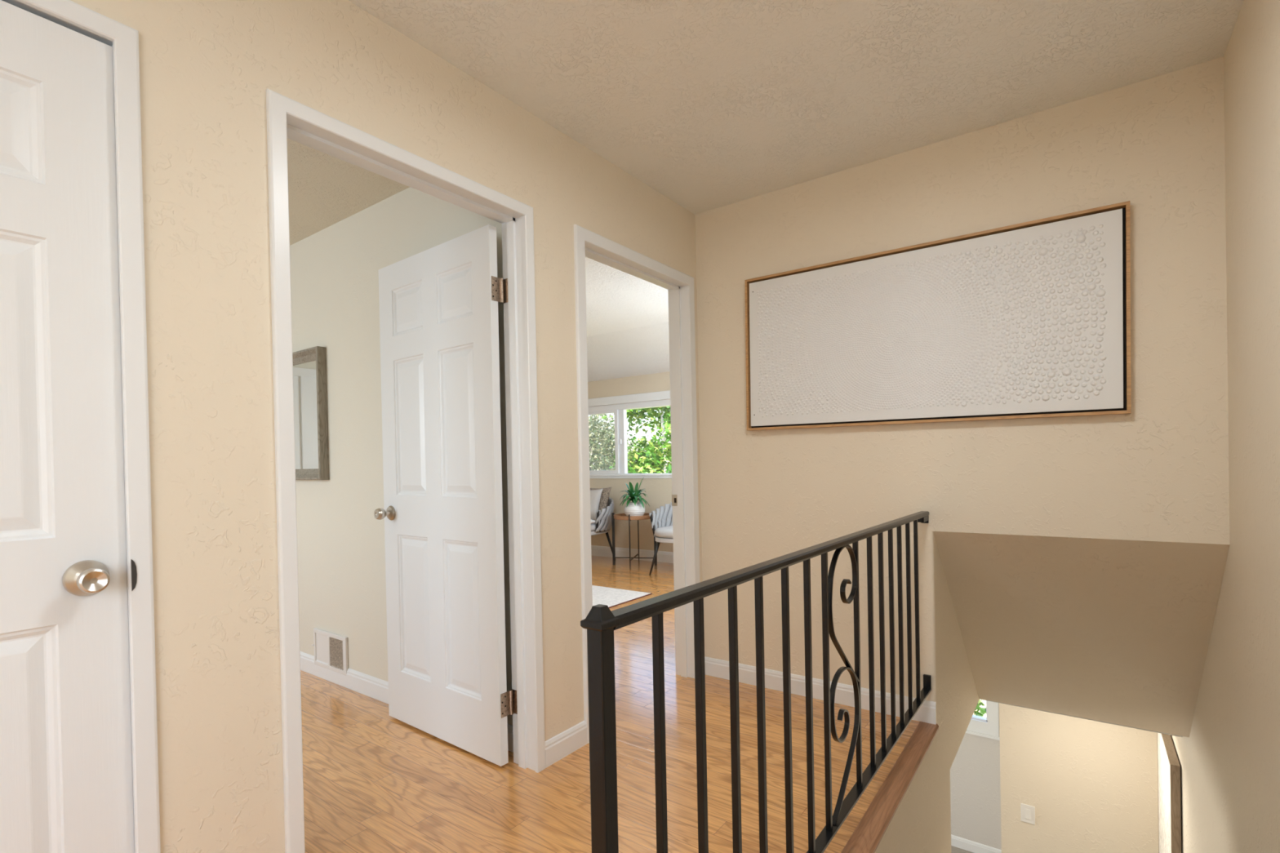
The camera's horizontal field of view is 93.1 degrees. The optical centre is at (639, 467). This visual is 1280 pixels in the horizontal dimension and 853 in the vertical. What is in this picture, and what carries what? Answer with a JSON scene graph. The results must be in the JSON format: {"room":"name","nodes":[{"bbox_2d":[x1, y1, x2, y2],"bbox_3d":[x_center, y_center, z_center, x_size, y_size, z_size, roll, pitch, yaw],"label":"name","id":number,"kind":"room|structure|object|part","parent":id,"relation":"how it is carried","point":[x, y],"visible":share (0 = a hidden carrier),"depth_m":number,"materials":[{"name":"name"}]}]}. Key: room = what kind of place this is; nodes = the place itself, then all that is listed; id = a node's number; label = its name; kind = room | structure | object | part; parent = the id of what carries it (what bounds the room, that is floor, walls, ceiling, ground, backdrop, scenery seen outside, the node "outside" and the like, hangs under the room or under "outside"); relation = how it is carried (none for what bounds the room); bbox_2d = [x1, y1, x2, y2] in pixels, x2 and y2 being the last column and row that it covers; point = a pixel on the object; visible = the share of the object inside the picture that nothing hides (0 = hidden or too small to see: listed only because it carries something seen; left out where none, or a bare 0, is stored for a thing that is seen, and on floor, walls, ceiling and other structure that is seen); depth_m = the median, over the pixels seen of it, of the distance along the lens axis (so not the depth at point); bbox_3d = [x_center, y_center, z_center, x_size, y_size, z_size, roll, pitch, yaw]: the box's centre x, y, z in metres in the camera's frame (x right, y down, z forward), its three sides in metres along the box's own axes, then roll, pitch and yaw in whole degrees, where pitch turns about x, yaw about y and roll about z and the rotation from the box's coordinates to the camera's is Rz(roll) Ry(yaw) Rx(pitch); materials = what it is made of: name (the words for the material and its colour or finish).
{"room":"stair landing","nodes":[
{"label":"stair landing","id":0,"kind":"room"},
{"bbox_2d":[287,138,409,245],"bbox_3d":[-3.297,-1.280,2.297,4.600,0.100,3.550,-1,1,36],"label":"ceiling","id":1,"kind":"structure","parent":0,"point":[325,190],"depth_m":2.77,"materials":[{"name":"beige paint"}]},
{"bbox_2d":[70,0,702,852],"bbox_3d":[-1.296,-0.097,1.081,0.060,2.507,5.600,-1,1,36],"label":"wall","id":2,"kind":"structure","parent":0,"point":[207,68],"depth_m":1.49,"materials":[{"name":"beige paint"}]},
{"bbox_2d":[0,0,134,852],"bbox_3d":[-1.327,0.130,0.967,0.101,2.040,0.809,-1,1,36],"label":"door","id":3,"kind":"structure","parent":2,"relation":"in","point":[66,781],"depth_m":1.22,"materials":[{"name":"white paint"}]},
{"bbox_3d":[-1.113,0.227,1.227,0.066,0.073,0.073,-1,1,36],"label":"knob","id":4,"kind":"part","parent":3,"relation":"part of","materials":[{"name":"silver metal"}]},
{"bbox_2d":[1,0,160,852],"bbox_3d":[-1.383,0.096,1.006,0.150,2.126,0.941,-1,1,36],"label":"door frame","id":5,"kind":"structure","parent":2,"relation":"attached to","point":[124,39],"depth_m":1.30,"materials":[{"name":"white paint"}]},
{"bbox_3d":[-1.087,0.228,1.298,0.020,0.068,0.009,-1,1,36],"label":"strike plate","id":6,"kind":"part","parent":5,"relation":"part of","materials":[{"name":"grey metal"}]},
{"bbox_2d":[266,88,545,852],"bbox_3d":[-0.703,0.074,1.941,0.148,2.127,0.968,-1,1,36],"label":"door frame","id":7,"kind":"structure","parent":2,"relation":"attached to","point":[286,117],"depth_m":1.93,"materials":[{"name":"white paint"}]},
{"bbox_2d":[373,224,512,766],"bbox_3d":[-0.853,0.111,2.497,0.802,2.025,0.109,-1,1,37],"label":"door","id":8,"kind":"structure","parent":2,"relation":"in","point":[442,512],"depth_m":2.46,"materials":[{"name":"white paint"}]},
{"bbox_3d":[-1.136,0.203,2.685,0.066,0.066,0.071,-1,1,38],"label":"knob","id":9,"kind":"part","parent":8,"relation":"part of","materials":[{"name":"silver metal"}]},
{"bbox_2d":[544,720,586,768],"bbox_3d":[-0.291,1.079,2.372,0.013,0.093,0.235,-1,1,36],"label":"baseboard","id":10,"kind":"structure","parent":2,"relation":"attached to","point":[562,744],"depth_m":2.36,"materials":[{"name":"white paint"}]},
{"bbox_2d":[573,224,699,743],"bbox_3d":[-0.024,0.047,2.871,0.148,2.137,0.980,-1,1,36],"label":"door frame","id":11,"kind":"structure","parent":2,"relation":"attached to","point":[587,243],"depth_m":3.17,"materials":[{"name":"white paint"}]},
{"bbox_3d":[0.185,0.174,3.233,0.036,0.060,0.003,-1,1,36],"label":"strike plate","id":12,"kind":"part","parent":11,"relation":"part of","materials":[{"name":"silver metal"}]},
{"bbox_2d":[289,186,512,724],"bbox_3d":[-2.236,-0.079,3.693,4.540,2.468,0.060,-1,1,36],"label":"wall","id":13,"kind":"structure","parent":0,"point":[335,273],"depth_m":3.08,"materials":[{"name":"beige paint"}]},
{"bbox_2d":[292,346,329,479],"bbox_3d":[-1.990,-0.285,3.441,0.760,0.707,0.050,-1,1,36],"label":"wall mirror","id":14,"kind":"object","parent":13,"relation":"attached to","point":[309,365],"visible":0.39,"depth_m":3.31,"materials":[{"name":"grey wood"}]},
{"bbox_2d":[293,360,318,469],"bbox_3d":[-1.979,-0.285,3.455,0.650,0.597,0.010,-1,1,36],"label":"mirror glass","id":15,"kind":"object","parent":14,"relation":"attached to","point":[304,382],"depth_m":3.36,"materials":[{"name":"silver mirror"}]},
{"bbox_2d":[311,627,348,675],"bbox_3d":[-1.667,0.985,3.253,0.352,0.200,0.020,-1,1,36],"label":"air vent","id":16,"kind":"object","parent":13,"relation":"in","point":[330,648],"visible":1,"depth_m":3.24,"materials":[{"name":"white metal"}]},
{"bbox_3d":[-1.731,0.986,3.305,0.132,0.156,0.004,-1,1,36],"label":"damper plate","id":17,"kind":"part","parent":16,"relation":"part of","materials":[{"name":"white metal"}]},
{"bbox_2d":[300,651,513,752],"bbox_3d":[-2.217,1.105,3.662,4.380,0.100,0.013,-1,1,36],"label":"baseboard","id":18,"kind":"structure","parent":13,"relation":"attached to","point":[371,686],"depth_m":3.10,"materials":[{"name":"white paint"}]},
{"bbox_2d":[300,555,919,852],"bbox_3d":[-1.421,1.159,2.996,6.651,0.030,8.500,-1,1,36],"label":"floor","id":19,"kind":"structure","parent":0,"point":[375,781],"depth_m":2.21,"materials":[{"name":"brown wood"}]},
{"bbox_2d":[591,497,613,552],"bbox_3d":[-0.651,0.721,7.100,0.764,0.752,0.664,-1,1,30],"label":"barrel armchair","id":20,"kind":"object","parent":19,"relation":"on","point":[603,524],"visible":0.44,"depth_m":6.86,"materials":[{"name":"grey fabric"}]},
{"bbox_2d":[590,488,602,520],"bbox_3d":[-0.633,0.430,7.016,0.401,0.371,0.194,-1,1,28],"label":"throw pillow","id":21,"kind":"object","parent":20,"relation":"on","point":[595,495],"visible":0.26,"depth_m":6.93,"materials":[{"name":"grey fabric"}]},
{"bbox_3d":[-0.475,0.597,6.781,0.022,0.247,0.068,-1,1,-34],"label":"arm frame","id":22,"kind":"part","parent":20,"relation":"part of","materials":[{"name":"grey fabric"}]},
{"bbox_2d":[591,520,605,530],"bbox_3d":[-0.673,0.666,7.063,0.570,0.089,0.564,-1,1,30],"label":"seat cushion","id":23,"kind":"object","parent":20,"relation":"on","point":[594,526],"depth_m":6.79,"materials":[{"name":"grey fabric"}]},
{"bbox_3d":[-0.672,0.737,7.064,0.560,0.047,0.556,-1,1,30],"label":"seat","id":24,"kind":"part","parent":20,"relation":"part of","materials":[{"name":"grey fabric"}]},
{"bbox_2d":[590,486,612,515],"bbox_3d":[-0.539,0.417,7.120,0.414,0.380,0.186,-1,1,31],"label":"throw pillow","id":25,"kind":"object","parent":20,"relation":"on","point":[606,491],"visible":0.18,"depth_m":7.04,"materials":[{"name":"beige fabric"}]},
{"bbox_3d":[-0.348,0.917,7.142,0.123,0.347,0.032,-1,0,-14],"label":"leg","id":26,"kind":"part","parent":20,"relation":"part of","materials":[{"name":"black metal"}]},
{"bbox_2d":[591,585,652,608],"bbox_3d":[-1.576,1.124,5.092,2.539,0.010,2.217,-1,1,36],"label":"area rug","id":27,"kind":"object","parent":19,"relation":"on","point":[611,597],"visible":0.19,"depth_m":5.16,"materials":[{"name":"white carpet"}]},
{"bbox_2d":[611,512,657,568],"bbox_3d":[-0.064,0.793,6.745,0.460,0.585,0.460,-1,1,36],"label":"side table","id":28,"kind":"object","parent":19,"relation":"on","point":[620,516],"visible":0.75,"depth_m":6.70,"materials":[{"name":"brown wood"}]},
{"bbox_3d":[-0.272,0.797,6.786,0.080,0.585,0.010,-1,0,11],"label":"leg","id":29,"kind":"part","parent":28,"relation":"part of","materials":[{"name":"black metal"}]},
{"bbox_3d":[-0.105,0.795,6.537,0.010,0.585,0.080,-1,0,11],"label":"leg","id":30,"kind":"part","parent":28,"relation":"part of","materials":[{"name":"black metal"}]},
{"bbox_2d":[613,512,653,519],"bbox_3d":[-0.069,0.541,6.743,0.448,0.044,0.448,-1,1,36],"label":"tray","id":31,"kind":"object","parent":28,"relation":"on","point":[620,516],"depth_m":6.56,"materials":[{"name":"brown wood"}]},
{"bbox_2d":[618,476,649,515],"bbox_3d":[-0.065,0.323,6.736,0.354,0.453,0.355,-1,1,36],"label":"potted plant","id":32,"kind":"object","parent":28,"relation":"on","point":[634,508],"visible":0.86,"depth_m":6.67,"materials":[{"name":"green plant"}]},
{"bbox_3d":[-0.060,0.467,6.741,0.240,0.164,0.240,-1,1,36],"label":"pot","id":33,"kind":"part","parent":32,"relation":"part of","materials":[{"name":"white ceramic"}]},
{"bbox_3d":[-0.023,0.790,6.954,0.010,0.585,0.080,-1,0,11],"label":"leg","id":34,"kind":"part","parent":28,"relation":"part of","materials":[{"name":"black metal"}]},
{"bbox_3d":[0.144,0.789,6.705,0.080,0.585,0.010,-1,0,11],"label":"leg","id":35,"kind":"part","parent":28,"relation":"part of","materials":[{"name":"black metal"}]},
{"bbox_2d":[648,502,673,575],"bbox_3d":[0.496,0.705,6.226,0.764,0.752,0.664,-1,1,36],"label":"barrel armchair","id":36,"kind":"object","parent":19,"relation":"on","point":[661,522],"visible":0.29,"depth_m":6.26,"materials":[{"name":"grey fabric"}]},
{"bbox_3d":[0.131,0.589,6.260,0.068,0.247,0.022,-1,0,11],"label":"arm frame","id":37,"kind":"part","parent":36,"relation":"part of","materials":[{"name":"grey fabric"}]},
{"bbox_3d":[0.150,0.915,6.151,0.123,0.347,0.032,-1,0,-8],"label":"leg","id":38,"kind":"part","parent":36,"relation":"part of","materials":[{"name":"black metal"}]},
{"bbox_2d":[654,525,672,538],"bbox_3d":[0.470,0.649,6.191,0.570,0.089,0.564,-1,1,36],"label":"seat cushion","id":39,"kind":"object","parent":36,"relation":"on","point":[665,531],"depth_m":6.05,"materials":[{"name":"grey fabric"}]},
{"bbox_3d":[0.472,0.720,6.192,0.560,0.047,0.556,-1,1,36],"label":"seat","id":40,"kind":"part","parent":36,"relation":"part of","materials":[{"name":"grey fabric"}]},
{"bbox_2d":[580,511,931,852],"bbox_3d":[0.576,0.646,1.728,0.064,0.934,2.174,-1,1,36],"label":"stair railing","id":41,"kind":"object","parent":19,"relation":"on","point":[600,623],"visible":1,"depth_m":1.31,"materials":[{"name":"black metal"}]},
{"bbox_3d":[-0.048,0.680,0.875,0.029,0.905,0.029,-1,1,36],"label":"newel post","id":42,"kind":"part","parent":41,"relation":"part of","materials":[{"name":"black metal"}]},
{"bbox_3d":[0.585,0.210,1.738,0.035,0.029,2.128,-1,1,37],"label":"handrail","id":43,"kind":"part","parent":41,"relation":"part of","materials":[{"name":"black metal"}]},
{"bbox_3d":[0.600,0.967,1.744,0.031,0.009,2.127,-1,1,37],"label":"rail","id":44,"kind":"part","parent":41,"relation":"part of","materials":[{"name":"black metal"}]},
{"bbox_2d":[840,721,938,852],"bbox_3d":[0.585,1.127,1.695,0.071,0.029,2.234,-1,1,36],"label":"floor edge","id":45,"kind":"structure","parent":19,"relation":"attached to","point":[870,830],"depth_m":2.05,"materials":[{"name":"brown wood"}]},
{"bbox_2d":[585,257,669,382],"bbox_3d":[-1.039,-1.275,5.391,4.600,0.531,4.110,-1,1,36],"label":"ceiling","id":46,"kind":"structure","parent":0,"point":[627,315],"depth_m":5.77,"materials":[{"name":"white paint"}]},
{"bbox_2d":[587,371,673,551],"bbox_3d":[0.189,-0.122,7.017,4.540,2.400,0.120,-1,1,36],"label":"wall","id":47,"kind":"structure","parent":0,"point":[658,491],"depth_m":7.14,"materials":[{"name":"beige paint"}]},
{"bbox_2d":[587,390,671,478],"bbox_3d":[-0.192,-0.367,7.263,2.148,0.988,0.122,-1,1,36],"label":"window","id":48,"kind":"structure","parent":47,"relation":"attached to","point":[620,410],"depth_m":7.27,"materials":[{"name":"white plastic"}]},
{"bbox_3d":[-0.602,-0.308,7.553,0.855,0.768,0.038,-1,1,36],"label":"sash","id":49,"kind":"part","parent":48,"relation":"part of","materials":[{"name":"white plastic"}]},
{"bbox_3d":[-0.221,-0.388,7.225,2.148,0.945,0.016,-1,1,36],"label":"casing","id":50,"kind":"part","parent":48,"relation":"part of","materials":[{"name":"white paint"}]},
{"bbox_3d":[-0.207,0.104,7.233,2.148,0.046,0.038,-1,1,36],"label":"sill","id":51,"kind":"part","parent":48,"relation":"part of","materials":[{"name":"white paint"}]},
{"bbox_2d":[591,545,673,563],"bbox_3d":[0.189,1.016,6.960,4.380,0.125,0.013,-1,1,36],"label":"baseboard","id":52,"kind":"structure","parent":47,"relation":"attached to","point":[602,551],"depth_m":7.15,"materials":[{"name":"white paint"}]},
{"bbox_2d":[348,0,1244,214],"bbox_3d":[-0.486,-1.362,0.399,2.121,0.100,5.600,-1,1,36],"label":"ceiling","id":53,"kind":"structure","parent":0,"point":[708,104],"depth_m":2.02,"materials":[{"name":"white paint"}]},
{"bbox_2d":[875,550,979,852],"bbox_3d":[0.968,2.034,2.244,0.100,3.335,3.539,-1,1,36],"label":"wall","id":54,"kind":"structure","parent":0,"point":[921,823],"depth_m":2.69,"materials":[{"name":"beige paint"}]},
{"bbox_2d":[951,845,973,852],"bbox_3d":[0.439,3.728,4.051,5.151,0.060,6.100,-1,1,36],"label":"floor","id":55,"kind":"structure","parent":0,"point":[953,850],"depth_m":5.74,"materials":[{"name":"beige carpet"}]},
{"bbox_2d":[695,56,1230,725],"bbox_3d":[1.177,-0.146,2.680,2.051,2.537,0.100,-1,1,36],"label":"wall","id":56,"kind":"structure","parent":0,"point":[1158,471],"depth_m":2.48,"materials":[{"name":"beige paint"}]},
{"bbox_2d":[704,656,936,724],"bbox_3d":[0.800,1.052,2.913,1.138,0.093,0.013,-1,1,36],"label":"baseboard","id":57,"kind":"structure","parent":56,"relation":"attached to","point":[844,694],"depth_m":2.88,"materials":[{"name":"white paint"}]},
{"bbox_2d":[744,200,1131,431],"bbox_3d":[1.146,-0.567,2.605,1.509,0.773,0.040,0,1,36],"label":"artwork","id":58,"kind":"object","parent":56,"relation":"attached to","point":[1030,319],"visible":1,"depth_m":2.48,"materials":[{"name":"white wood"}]},
{"bbox_2d":[950,702,1001,849],"bbox_3d":[1.814,2.447,6.732,4.240,2.400,0.100,-1,1,36],"label":"wall","id":59,"kind":"structure","parent":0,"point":[975,770],"depth_m":5.69,"materials":[{"name":"white paint"}]},
{"bbox_2d":[951,834,1001,852],"bbox_3d":[1.764,3.599,6.725,4.140,0.100,0.013,-1,1,36],"label":"baseboard","id":60,"kind":"structure","parent":59,"relation":"attached to","point":[957,842],"depth_m":5.72,"materials":[{"name":"white paint"}]},
{"bbox_2d":[965,700,999,740],"bbox_3d":[2.731,2.002,6.025,1.465,1.015,0.105,-1,1,36],"label":"window","id":61,"kind":"structure","parent":59,"relation":"attached to","point":[990,729],"depth_m":5.62,"materials":[{"name":"white plastic"}]},
{"bbox_2d":[999,702,1158,852],"bbox_3d":[3.399,2.331,4.707,0.911,2.600,1.300,-1,1,36],"label":"wall","id":62,"kind":"structure","parent":0,"point":[1091,786],"depth_m":4.18,"materials":[{"name":"beige paint"}]},
{"bbox_2d":[1020,803,1035,824],"bbox_3d":[2.783,2.485,4.347,0.086,0.129,0.013,-1,1,36],"label":"light switch","id":63,"kind":"object","parent":62,"relation":"attached to","point":[1028,812],"visible":1,"depth_m":4.34,"materials":[{"name":"white plastic"}]},
{"bbox_2d":[932,531,1230,737],"bbox_3d":[2.056,0.733,2.926,0.983,1.320,1.500,-1,1,36],"label":"ceiling","id":64,"kind":"structure","parent":0,"point":[1118,632],"depth_m":2.64,"materials":[{"name":"beige paint"}]},
{"bbox_2d":[979,698,1182,737],"bbox_3d":[0.788,1.347,4.577,5.151,0.123,4.650,-1,1,36],"label":"ceiling","id":65,"kind":"structure","parent":0,"point":[980,699],"depth_m":3.30,"materials":[{"name":"white paint"}]},
{"bbox_2d":[1170,0,1279,852],"bbox_3d":[1.130,1.156,0.764,0.100,5.107,7.900,-1,1,36],"label":"wall","id":66,"kind":"structure","parent":0,"point":[1229,759],"depth_m":1.79,"materials":[{"name":"beige paint"}]},
{"bbox_2d":[1156,733,1181,852],"bbox_3d":[3.005,2.096,3.438,0.045,1.108,0.705,-1,1,36],"label":"framed canvas","id":67,"kind":"object","parent":66,"relation":"attached to","point":[1168,765],"visible":0.83,"depth_m":3.30,"materials":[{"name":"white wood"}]},
{"label":"outside","id":68,"kind":"structure","parent":0,"visible":0},
{"bbox_2d":[973,699,986,717],"bbox_3d":[13.171,3.423,33.506,65.000,0.150,56.100,-1,1,36],"label":"ground","id":69,"kind":"structure","parent":68,"point":[984,701],"depth_m":9.40,"materials":[{"name":"white"}]},
{"bbox_2d":[588,413,629,470],"bbox_3d":[-1.685,0.648,17.303,2.991,6.303,3.134,-1,0,16],"label":"tree","id":70,"kind":"object","parent":69,"relation":"on","point":[596,434],"visible":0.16,"depth_m":17.20,"materials":[{"name":"green plant"}]},
{"bbox_2d":[588,413,644,470],"bbox_3d":[-1.722,0.424,22.732,4.058,6.661,5.028,-1,1,36],"label":"tree","id":71,"kind":"object","parent":69,"relation":"on","point":[602,422],"visible":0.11,"depth_m":22.58,"materials":[{"name":"green plant"}]},
{"bbox_2d":[601,405,671,473],"bbox_3d":[0.611,0.453,14.518,3.382,6.644,3.338,-1,0,4],"label":"broadleaf tree","id":72,"kind":"object","parent":69,"relation":"on","point":[651,460],"visible":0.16,"depth_m":14.47,"materials":[{"name":"green plant"}]},
{"bbox_2d":[633,408,671,469],"bbox_3d":[1.869,-0.012,19.989,4.297,7.442,4.585,-1,1,25],"label":"broadleaf tree","id":73,"kind":"object","parent":69,"relation":"on","point":[659,439],"visible":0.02,"depth_m":19.83,"materials":[{"name":"green plant"}]},
{"bbox_2d":[973,699,986,716],"bbox_3d":[4.017,2.721,8.369,1.726,2.070,1.851,-1,1,36],"label":"shrub","id":74,"kind":"object","parent":69,"relation":"on","point":[983,710],"visible":0.02,"depth_m":7.83,"materials":[{"name":"green plant"}]}
]}

